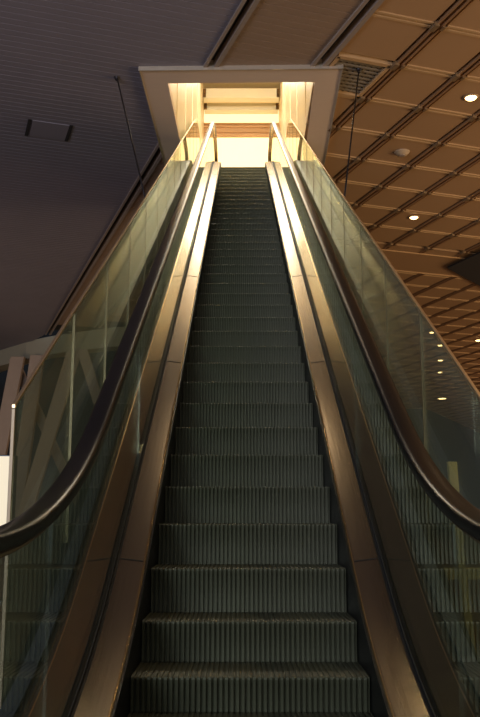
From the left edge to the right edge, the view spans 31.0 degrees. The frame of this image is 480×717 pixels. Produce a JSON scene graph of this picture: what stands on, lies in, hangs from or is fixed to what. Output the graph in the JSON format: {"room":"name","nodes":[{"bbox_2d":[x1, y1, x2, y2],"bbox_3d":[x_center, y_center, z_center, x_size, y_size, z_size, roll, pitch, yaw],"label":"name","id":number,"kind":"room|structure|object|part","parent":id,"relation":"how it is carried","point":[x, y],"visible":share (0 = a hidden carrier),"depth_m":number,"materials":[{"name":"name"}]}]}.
{"room":"escalator","nodes":[
{"label":"escalator","id":0,"kind":"room"},
{"bbox_2d":[0,0,241,349],"bbox_3d":[-18.346,-5.087,10.643,35.422,0.170,58.034,3,-11,-19],"label":"ceiling","id":1,"kind":"structure","parent":0,"point":[60,60],"depth_m":15.19,"materials":[{"name":"grey paint"}]},
{"bbox_2d":[25,119,72,141],"bbox_3d":[-3.452,-4.110,15.576,0.780,0.014,0.700,3,-11,-19],"label":"ceiling hatch","id":2,"kind":"object","parent":1,"relation":"attached to","point":[42,129],"visible":1,"depth_m":15.56,"materials":[{"name":"black metal"}]},
{"bbox_2d":[0,326,126,371],"bbox_3d":[-11.278,0.894,41.782,5.989,0.740,36.076,10,-14,-43],"label":"beam","id":3,"kind":"structure","parent":1,"relation":"attached to","point":[92,340],"depth_m":33.41,"materials":[{"name":"beige"}]},
{"bbox_2d":[114,76,145,197],"bbox_3d":[-1.529,-3.124,11.693,0.098,3.341,3.650,2,-10,-13],"label":"rod","id":4,"kind":"object","parent":1,"relation":"hanging from","point":[116,78],"visible":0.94,"depth_m":11.34,"materials":[{"name":"black metal"}]},
{"bbox_2d":[170,83,203,143],"bbox_3d":[-1.193,-6.411,20.489,0.132,6.050,12.530,0,-10,0],"label":"wall","id":5,"kind":"structure","parent":0,"point":[188,98],"depth_m":19.14,"materials":[{"name":"beige paint"}]},
{"bbox_2d":[45,0,259,334],"bbox_3d":[0.252,-4.926,11.319,0.220,0.150,47.301,3,-11,-19],"label":"trim","id":6,"kind":"structure","parent":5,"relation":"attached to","point":[251,5],"depth_m":17.66,"materials":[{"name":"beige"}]},
{"bbox_2d":[93,0,384,327],"bbox_3d":[2.040,-4.995,10.934,0.250,0.150,45.400,3,-11,-19],"label":"trim","id":7,"kind":"structure","parent":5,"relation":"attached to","point":[373,5],"depth_m":12.57,"materials":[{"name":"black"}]},
{"bbox_2d":[204,103,278,113],"bbox_3d":[0.042,-7.835,27.031,2.339,0.240,0.350,0,-10,0],"label":"trough","id":8,"kind":"object","parent":5,"relation":"attached to","point":[209,108],"visible":1,"depth_m":26.93,"materials":[{"name":"beige metal"}]},
{"bbox_2d":[203,88,279,101],"bbox_3d":[0.041,-8.062,26.411,2.339,0.310,0.350,0,-10,0],"label":"trough","id":9,"kind":"object","parent":5,"relation":"attached to","point":[209,94],"visible":1,"depth_m":26.32,"materials":[{"name":"beige metal"}]},
{"bbox_2d":[58,0,362,326],"bbox_3d":[1.287,-5.076,10.705,1.330,0.170,45.434,3,-11,-19],"label":"ceiling","id":10,"kind":"structure","parent":0,"point":[277,32],"depth_m":12.84,"materials":[{"name":"paint"}]},
{"bbox_2d":[0,529,479,697],"bbox_3d":[10.104,7.902,37.171,100.000,0.300,104.000,0,-10,0],"label":"floor","id":11,"kind":"structure","parent":0,"point":[31,566],"depth_m":13.40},
{"bbox_2d":[0,455,17,602],"bbox_3d":[-3.433,2.115,10.828,1.180,1.800,0.450,0,-10,0],"label":"lit sign","id":12,"kind":"object","parent":11,"relation":"on","point":[4,459],"visible":0.56,"depth_m":10.85,"materials":[{"name":"grey"}]},
{"bbox_3d":[-3.443,2.986,10.672,1.100,0.030,0.450,0,-10,0],"label":"plate","id":13,"kind":"part","parent":12,"relation":"part of","materials":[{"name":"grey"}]},
{"bbox_2d":[0,356,24,454],"bbox_3d":[-9.328,3.462,33.684,1.572,7.211,0.398,3,-11,-17],"label":"column","id":14,"kind":"structure","parent":11,"relation":"on","point":[16,364],"depth_m":33.99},
{"bbox_2d":[15,355,43,517],"bbox_3d":[-8.329,3.417,33.436,1.186,7.211,0.459,0,-10,0],"label":"column","id":15,"kind":"structure","parent":11,"relation":"on","point":[31,397],"depth_m":33.46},
{"bbox_2d":[9,360,79,505],"bbox_3d":[-7.352,3.549,34.173,4.184,7.211,0.322,-2,-10,11],"label":"column","id":16,"kind":"structure","parent":11,"relation":"on","point":[56,453],"depth_m":34.06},
{"bbox_2d":[16,350,79,516],"bbox_3d":[-7.360,3.293,32.745,2.611,7.211,0.352,-2,-10,11],"label":"column","id":17,"kind":"structure","parent":11,"relation":"on","point":[62,390],"depth_m":32.67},
{"bbox_2d":[0,330,116,534],"bbox_3d":[-20.385,0.429,44.711,39.000,17.071,0.500,0,-10,0],"label":"window","id":18,"kind":"structure","parent":11,"relation":"on","point":[83,405],"depth_m":44.26,"materials":[{"name":"black"}]},
{"bbox_2d":[77,349,99,404],"bbox_3d":[-4.805,3.231,32.397,2.830,7.211,0.302,1,-10,-7],"label":"column","id":19,"kind":"structure","parent":11,"relation":"on","point":[87,366],"depth_m":32.63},
{"bbox_2d":[0,119,200,707],"bbox_3d":[-0.976,-1.868,13.193,0.177,10.471,17.310,0,-10,0],"label":"glass barrier","id":20,"kind":"object","parent":11,"relation":"on","point":[148,225],"visible":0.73,"depth_m":8.22,"materials":[{"name":"clear glass"}]},
{"bbox_3d":[-1.055,0.996,3.895,0.018,1.552,0.015,0,-10,0],"label":"post","id":21,"kind":"part","parent":20,"relation":"part of","materials":[{"name":"brown"}]},
{"bbox_3d":[-1.040,-2.633,13.325,0.020,8.919,17.300,0,-10,0],"label":"rail","id":22,"kind":"part","parent":20,"relation":"part of","materials":[{"name":"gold metal"}]},
{"bbox_3d":[-1.047,-0.816,8.794,0.012,2.192,1.248,0,-10,0],"label":"glass panel","id":23,"kind":"part","parent":20,"relation":"part of","materials":[{"name":"clear glass"}]},
{"bbox_3d":[-1.045,-1.309,10.162,0.012,2.192,1.248,0,-10,0],"label":"glass panel","id":24,"kind":"part","parent":20,"relation":"part of","materials":[{"name":"clear glass"}]},
{"bbox_3d":[-1.043,-1.803,11.531,0.012,2.192,1.248,0,-10,0],"label":"glass panel","id":25,"kind":"part","parent":20,"relation":"part of","materials":[{"name":"clear glass"}]},
{"bbox_3d":[-1.041,-2.297,12.899,0.012,2.192,1.248,0,-10,0],"label":"glass panel","id":26,"kind":"part","parent":20,"relation":"part of","materials":[{"name":"clear glass"}]},
{"bbox_3d":[-1.038,-2.791,14.268,0.012,2.192,1.248,0,-10,0],"label":"glass panel","id":27,"kind":"part","parent":20,"relation":"part of","materials":[{"name":"clear glass"}]},
{"bbox_3d":[-1.036,-3.284,15.636,0.012,2.192,1.248,0,-10,0],"label":"glass panel","id":28,"kind":"part","parent":20,"relation":"part of","materials":[{"name":"clear glass"}]},
{"bbox_3d":[-1.034,-3.778,17.005,0.012,2.192,1.248,0,-10,0],"label":"glass panel","id":29,"kind":"part","parent":20,"relation":"part of","materials":[{"name":"clear glass"}]},
{"bbox_3d":[-1.032,-4.272,18.373,0.012,2.192,1.248,0,-10,0],"label":"glass panel","id":30,"kind":"part","parent":20,"relation":"part of","materials":[{"name":"clear glass"}]},
{"bbox_3d":[-1.030,-4.726,19.735,0.012,2.111,1.248,0,-10,0],"label":"glass panel","id":31,"kind":"part","parent":20,"relation":"part of","materials":[{"name":"clear glass"}]},
{"bbox_3d":[-1.027,-4.959,21.057,0.012,1.581,1.248,0,-10,0],"label":"glass panel","id":32,"kind":"part","parent":20,"relation":"part of","materials":[{"name":"clear glass"}]},
{"bbox_2d":[0,122,479,716],"bbox_3d":[0.058,-1.809,12.123,1.920,10.821,21.373,0,-10,0],"label":"escalator","id":33,"kind":"object","parent":11,"relation":"on","point":[248,539],"visible":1,"depth_m":5.08,"materials":[{"name":"metal"}]},
{"bbox_3d":[-0.869,-1.590,12.300,0.064,9.453,20.950,0,-10,0],"label":"deck trim","id":34,"kind":"part","parent":33,"relation":"part of","materials":[{"name":"grey"}]},
{"bbox_3d":[-0.652,-2.164,11.818,0.100,10.229,20.646,0,-10,0],"label":"handrail","id":35,"kind":"part","parent":33,"relation":"part of","materials":[{"name":"black rubber"}]},
{"bbox_3d":[-0.664,0.572,4.328,0.012,2.185,2.514,0,-10,0],"label":"glass panel","id":36,"kind":"part","parent":33,"relation":"part of","materials":[{"name":"clear glass"}]},
{"bbox_3d":[-0.659,-0.280,7.041,0.012,2.462,2.514,0,-10,0],"label":"glass panel","id":37,"kind":"part","parent":33,"relation":"part of","materials":[{"name":"clear glass"}]},
{"bbox_3d":[-0.487,-1.354,12.257,0.028,9.833,20.950,0,-10,0],"label":"skirt panel","id":38,"kind":"part","parent":33,"relation":"part of","materials":[{"name":"black metal"}]},
{"bbox_3d":[-0.655,-1.267,9.778,0.012,2.462,2.514,0,-10,0],"label":"glass panel","id":39,"kind":"part","parent":33,"relation":"part of","materials":[{"name":"clear glass"}]},
{"bbox_3d":[-0.651,-2.255,12.515,0.012,2.462,2.514,0,-10,0],"label":"glass panel","id":40,"kind":"part","parent":33,"relation":"part of","materials":[{"name":"clear glass"}]},
{"bbox_3d":[-0.646,-3.242,15.252,0.012,2.462,2.514,0,-10,0],"label":"glass panel","id":41,"kind":"part","parent":33,"relation":"part of","materials":[{"name":"clear glass"}]},
{"bbox_3d":[-0.642,-4.230,17.989,0.012,2.462,2.514,0,-10,0],"label":"glass panel","id":42,"kind":"part","parent":33,"relation":"part of","materials":[{"name":"clear glass"}]},
{"bbox_3d":[-0.638,-4.895,20.394,0.012,1.710,1.974,0,-10,0],"label":"glass panel","id":43,"kind":"part","parent":33,"relation":"part of","materials":[{"name":"clear glass"}]},
{"bbox_3d":[0.781,-4.896,20.392,0.012,1.710,1.974,0,-10,0],"label":"glass panel","id":44,"kind":"part","parent":33,"relation":"part of","materials":[{"name":"clear glass"}]},
{"bbox_3d":[0.777,-4.230,17.987,0.012,2.462,2.514,0,-10,0],"label":"glass panel","id":45,"kind":"part","parent":33,"relation":"part of","materials":[{"name":"clear glass"}]},
{"bbox_3d":[0.773,-3.243,15.250,0.012,2.462,2.514,0,-10,0],"label":"glass panel","id":46,"kind":"part","parent":33,"relation":"part of","materials":[{"name":"clear glass"}]},
{"bbox_3d":[0.768,-2.255,12.513,0.012,2.462,2.514,0,-10,0],"label":"glass panel","id":47,"kind":"part","parent":33,"relation":"part of","materials":[{"name":"clear glass"}]},
{"bbox_3d":[0.764,-1.268,9.776,0.012,2.462,2.514,0,-10,0],"label":"glass panel","id":48,"kind":"part","parent":33,"relation":"part of","materials":[{"name":"clear glass"}]},
{"bbox_3d":[0.605,-1.355,12.255,0.028,9.833,20.950,0,-10,0],"label":"skirt panel","id":49,"kind":"part","parent":33,"relation":"part of","materials":[{"name":"black metal"}]},
{"bbox_3d":[0.759,-0.280,7.038,0.012,2.462,2.514,0,-10,0],"label":"glass panel","id":50,"kind":"part","parent":33,"relation":"part of","materials":[{"name":"clear glass"}]},
{"bbox_3d":[0.755,0.571,4.326,0.012,2.185,2.514,0,-10,0],"label":"glass panel","id":51,"kind":"part","parent":33,"relation":"part of","materials":[{"name":"clear glass"}]},
{"bbox_3d":[0.767,-2.165,11.816,0.100,10.229,20.646,0,-10,0],"label":"handrail","id":52,"kind":"part","parent":33,"relation":"part of","materials":[{"name":"black rubber"}]},
{"bbox_3d":[0.987,-1.591,12.297,0.064,9.453,20.950,0,-10,0],"label":"deck trim","id":53,"kind":"part","parent":33,"relation":"part of","materials":[{"name":"grey"}]},
{"bbox_2d":[285,119,479,665],"bbox_3d":[1.097,-1.869,13.190,0.177,10.471,17.310,0,-10,0],"label":"glass barrier","id":54,"kind":"object","parent":11,"relation":"on","point":[335,213],"visible":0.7,"depth_m":9.05,"materials":[{"name":"clear glass"}]},
{"bbox_3d":[1.173,-4.959,21.053,0.012,1.581,1.248,0,-10,0],"label":"glass panel","id":55,"kind":"part","parent":54,"relation":"part of","materials":[{"name":"clear glass"}]},
{"bbox_3d":[1.170,-4.727,19.731,0.012,2.111,1.248,0,-10,0],"label":"glass panel","id":56,"kind":"part","parent":54,"relation":"part of","materials":[{"name":"clear glass"}]},
{"bbox_3d":[1.168,-4.273,18.370,0.012,2.192,1.248,0,-10,0],"label":"glass panel","id":57,"kind":"part","parent":54,"relation":"part of","materials":[{"name":"clear glass"}]},
{"bbox_3d":[1.166,-3.779,17.001,0.012,2.192,1.248,0,-10,0],"label":"glass panel","id":58,"kind":"part","parent":54,"relation":"part of","materials":[{"name":"clear glass"}]},
{"bbox_3d":[1.164,-3.285,15.633,0.012,2.192,1.248,0,-10,0],"label":"glass panel","id":59,"kind":"part","parent":54,"relation":"part of","materials":[{"name":"clear glass"}]},
{"bbox_3d":[1.162,-2.791,14.264,0.012,2.192,1.248,0,-10,0],"label":"glass panel","id":60,"kind":"part","parent":54,"relation":"part of","materials":[{"name":"clear glass"}]},
{"bbox_3d":[1.159,-2.297,12.896,0.012,2.192,1.248,0,-10,0],"label":"glass panel","id":61,"kind":"part","parent":54,"relation":"part of","materials":[{"name":"clear glass"}]},
{"bbox_3d":[1.157,-1.804,11.527,0.012,2.192,1.248,0,-10,0],"label":"glass panel","id":62,"kind":"part","parent":54,"relation":"part of","materials":[{"name":"clear glass"}]},
{"bbox_3d":[1.155,-1.310,10.158,0.012,2.192,1.248,0,-10,0],"label":"glass panel","id":63,"kind":"part","parent":54,"relation":"part of","materials":[{"name":"clear glass"}]},
{"bbox_3d":[1.153,-0.816,8.790,0.012,2.192,1.248,0,-10,0],"label":"glass panel","id":64,"kind":"part","parent":54,"relation":"part of","materials":[{"name":"clear glass"}]},
{"bbox_3d":[1.160,-2.634,13.321,0.020,8.919,17.300,0,-10,0],"label":"rail","id":65,"kind":"part","parent":54,"relation":"part of","materials":[{"name":"gold metal"}]},
{"bbox_2d":[443,462,479,649],"bbox_3d":[2.460,1.560,6.828,1.760,1.480,0.060,0,-10,0],"label":"railing","id":66,"kind":"object","parent":11,"relation":"on","point":[461,573],"visible":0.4,"depth_m":6.78,"materials":[{"name":"metal"}]},
{"bbox_3d":[2.460,1.693,6.804,1.760,0.090,0.050,0,-10,0],"label":"cross rail","id":67,"kind":"part","parent":66,"relation":"part of","materials":[{"name":"metal"}]},
{"bbox_2d":[204,110,278,166],"bbox_3d":[0.084,-5.812,27.837,3.500,4.638,0.150,0,-10,0],"label":"wall","id":68,"kind":"structure","parent":0,"point":[232,152],"depth_m":27.95,"materials":[{"name":"beige paint"}]},
{"bbox_2d":[204,123,278,137],"bbox_3d":[0.084,-7.385,28.068,3.500,0.480,0.250,0,-10,0],"label":"trim","id":69,"kind":"structure","parent":68,"relation":"attached to","point":[223,130],"depth_m":27.98,"materials":[{"name":"brown wood"}]},
{"bbox_2d":[203,82,279,109],"bbox_3d":[0.072,-9.343,21.561,3.500,0.100,13.850,0,-10,0],"label":"ceiling","id":70,"kind":"structure","parent":0,"point":[271,84],"depth_m":26.57,"materials":[{"name":"beige paint"}]},
{"bbox_2d":[54,64,470,331],"bbox_3d":[7.843,-1.175,33.298,97.627,0.140,112.476,0,-10,0],"label":"ceiling","id":71,"kind":"structure","parent":0,"point":[110,324],"depth_m":32.70,"materials":[{"name":"black"}]},
{"bbox_2d":[107,0,479,432],"bbox_3d":[16.801,-0.038,38.470,65.300,0.054,95.005,0,-10,0],"label":"ceiling","id":72,"kind":"structure","parent":0,"point":[381,38],"depth_m":18.10,"materials":[{"name":"brown wood"}]},
{"bbox_2d":[126,0,461,325],"bbox_3d":[17.438,-0.108,38.290,65.181,0.019,96.001,0,-10,0],"label":"trim","id":73,"kind":"structure","parent":72,"relation":"attached to","point":[455,0],"depth_m":12.66,"materials":[{"name":"black"}]},
{"bbox_2d":[111,10,479,431],"bbox_3d":[16.986,-0.120,37.934,65.019,0.080,94.191,0,-10,0],"label":"ceiling beams","id":74,"kind":"structure","parent":72,"relation":"attached to","point":[378,13],"depth_m":19.42,"materials":[{"name":"brown wood"}]},
{"bbox_2d":[313,51,391,98],"bbox_3d":[1.727,-4.479,13.669,0.920,0.100,1.150,3,-11,-19],"label":"grille","id":75,"kind":"object","parent":74,"relation":"attached to","point":[373,69],"visible":0.77,"depth_m":13.53,"materials":[{"name":"brown"}]},
{"bbox_2d":[344,68,361,196],"bbox_3d":[1.496,-3.145,11.573,0.098,3.340,3.357,-2,-10,12],"label":"rod","id":76,"kind":"object","parent":75,"relation":"hanging from","point":[358,70],"visible":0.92,"depth_m":11.27,"materials":[{"name":"black metal"}]},
{"bbox_2d":[394,149,409,156],"bbox_3d":[3.095,-3.908,16.503,0.300,0.085,0.300,0,-10,0],"label":"ceiling speaker","id":77,"kind":"object","parent":72,"relation":"attached to","point":[399,152],"visible":1,"depth_m":16.43,"materials":[{"name":"beige plastic"}]},
{"bbox_2d":[328,0,479,430],"bbox_3d":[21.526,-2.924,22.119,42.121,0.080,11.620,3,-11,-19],"label":"trim","id":78,"kind":"structure","parent":72,"relation":"attached to","point":[435,26],"depth_m":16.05,"materials":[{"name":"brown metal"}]},
{"bbox_2d":[447,252,479,285],"bbox_3d":[7.429,-2.465,24.354,3.446,0.045,4.782,4,-11,-21],"label":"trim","id":79,"kind":"structure","parent":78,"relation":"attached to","point":[468,268],"depth_m":24.02,"materials":[{"name":"black metal"}]},
{"bbox_2d":[408,215,419,219],"bbox_3d":[4.052,-3.277,20.127,0.265,0.045,0.265,0,-10,0],"label":"recessed light","id":80,"kind":"object","parent":72,"relation":"in","point":[412,217],"visible":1,"depth_m":20.07,"materials":[{"name":"white"}]},
{"bbox_2d":[463,93,478,101],"bbox_3d":[3.831,-4.316,14.329,0.265,0.045,0.265,0,-10,0],"label":"recessed light","id":81,"kind":"object","parent":72,"relation":"in","point":[470,97],"visible":1,"depth_m":14.28,"materials":[{"name":"white"}]},
{"bbox_2d":[279,82,313,141],"bbox_3d":[1.255,-6.412,20.485,0.132,6.050,12.530,0,-10,0],"label":"wall","id":82,"kind":"structure","parent":0,"point":[295,97],"depth_m":19.01,"materials":[{"name":"beige paint"}]},
{"bbox_2d":[138,59,342,165],"bbox_3d":[0.092,-3.831,17.312,3.267,0.150,8.126,0,-10,0],"label":"trim","id":83,"kind":"structure","parent":82,"relation":"attached to","point":[156,83],"depth_m":14.04,"materials":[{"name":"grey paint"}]},
{"bbox_2d":[382,409,430,529],"bbox_3d":[0.235,7.173,56.267,24.226,7.871,0.500,0,-10,-2],"label":"wall","id":84,"kind":"structure","parent":0,"point":[416,415],"depth_m":56.47,"materials":[{"name":"black"}]},
{"bbox_2d":[427,409,479,529],"bbox_3d":[19.113,9.747,70.909,14.100,7.971,29.500,0,-10,0],"label":"wall","id":85,"kind":"structure","parent":0,"point":[449,440],"depth_m":64.47,"materials":[{"name":"black"}]}
]}

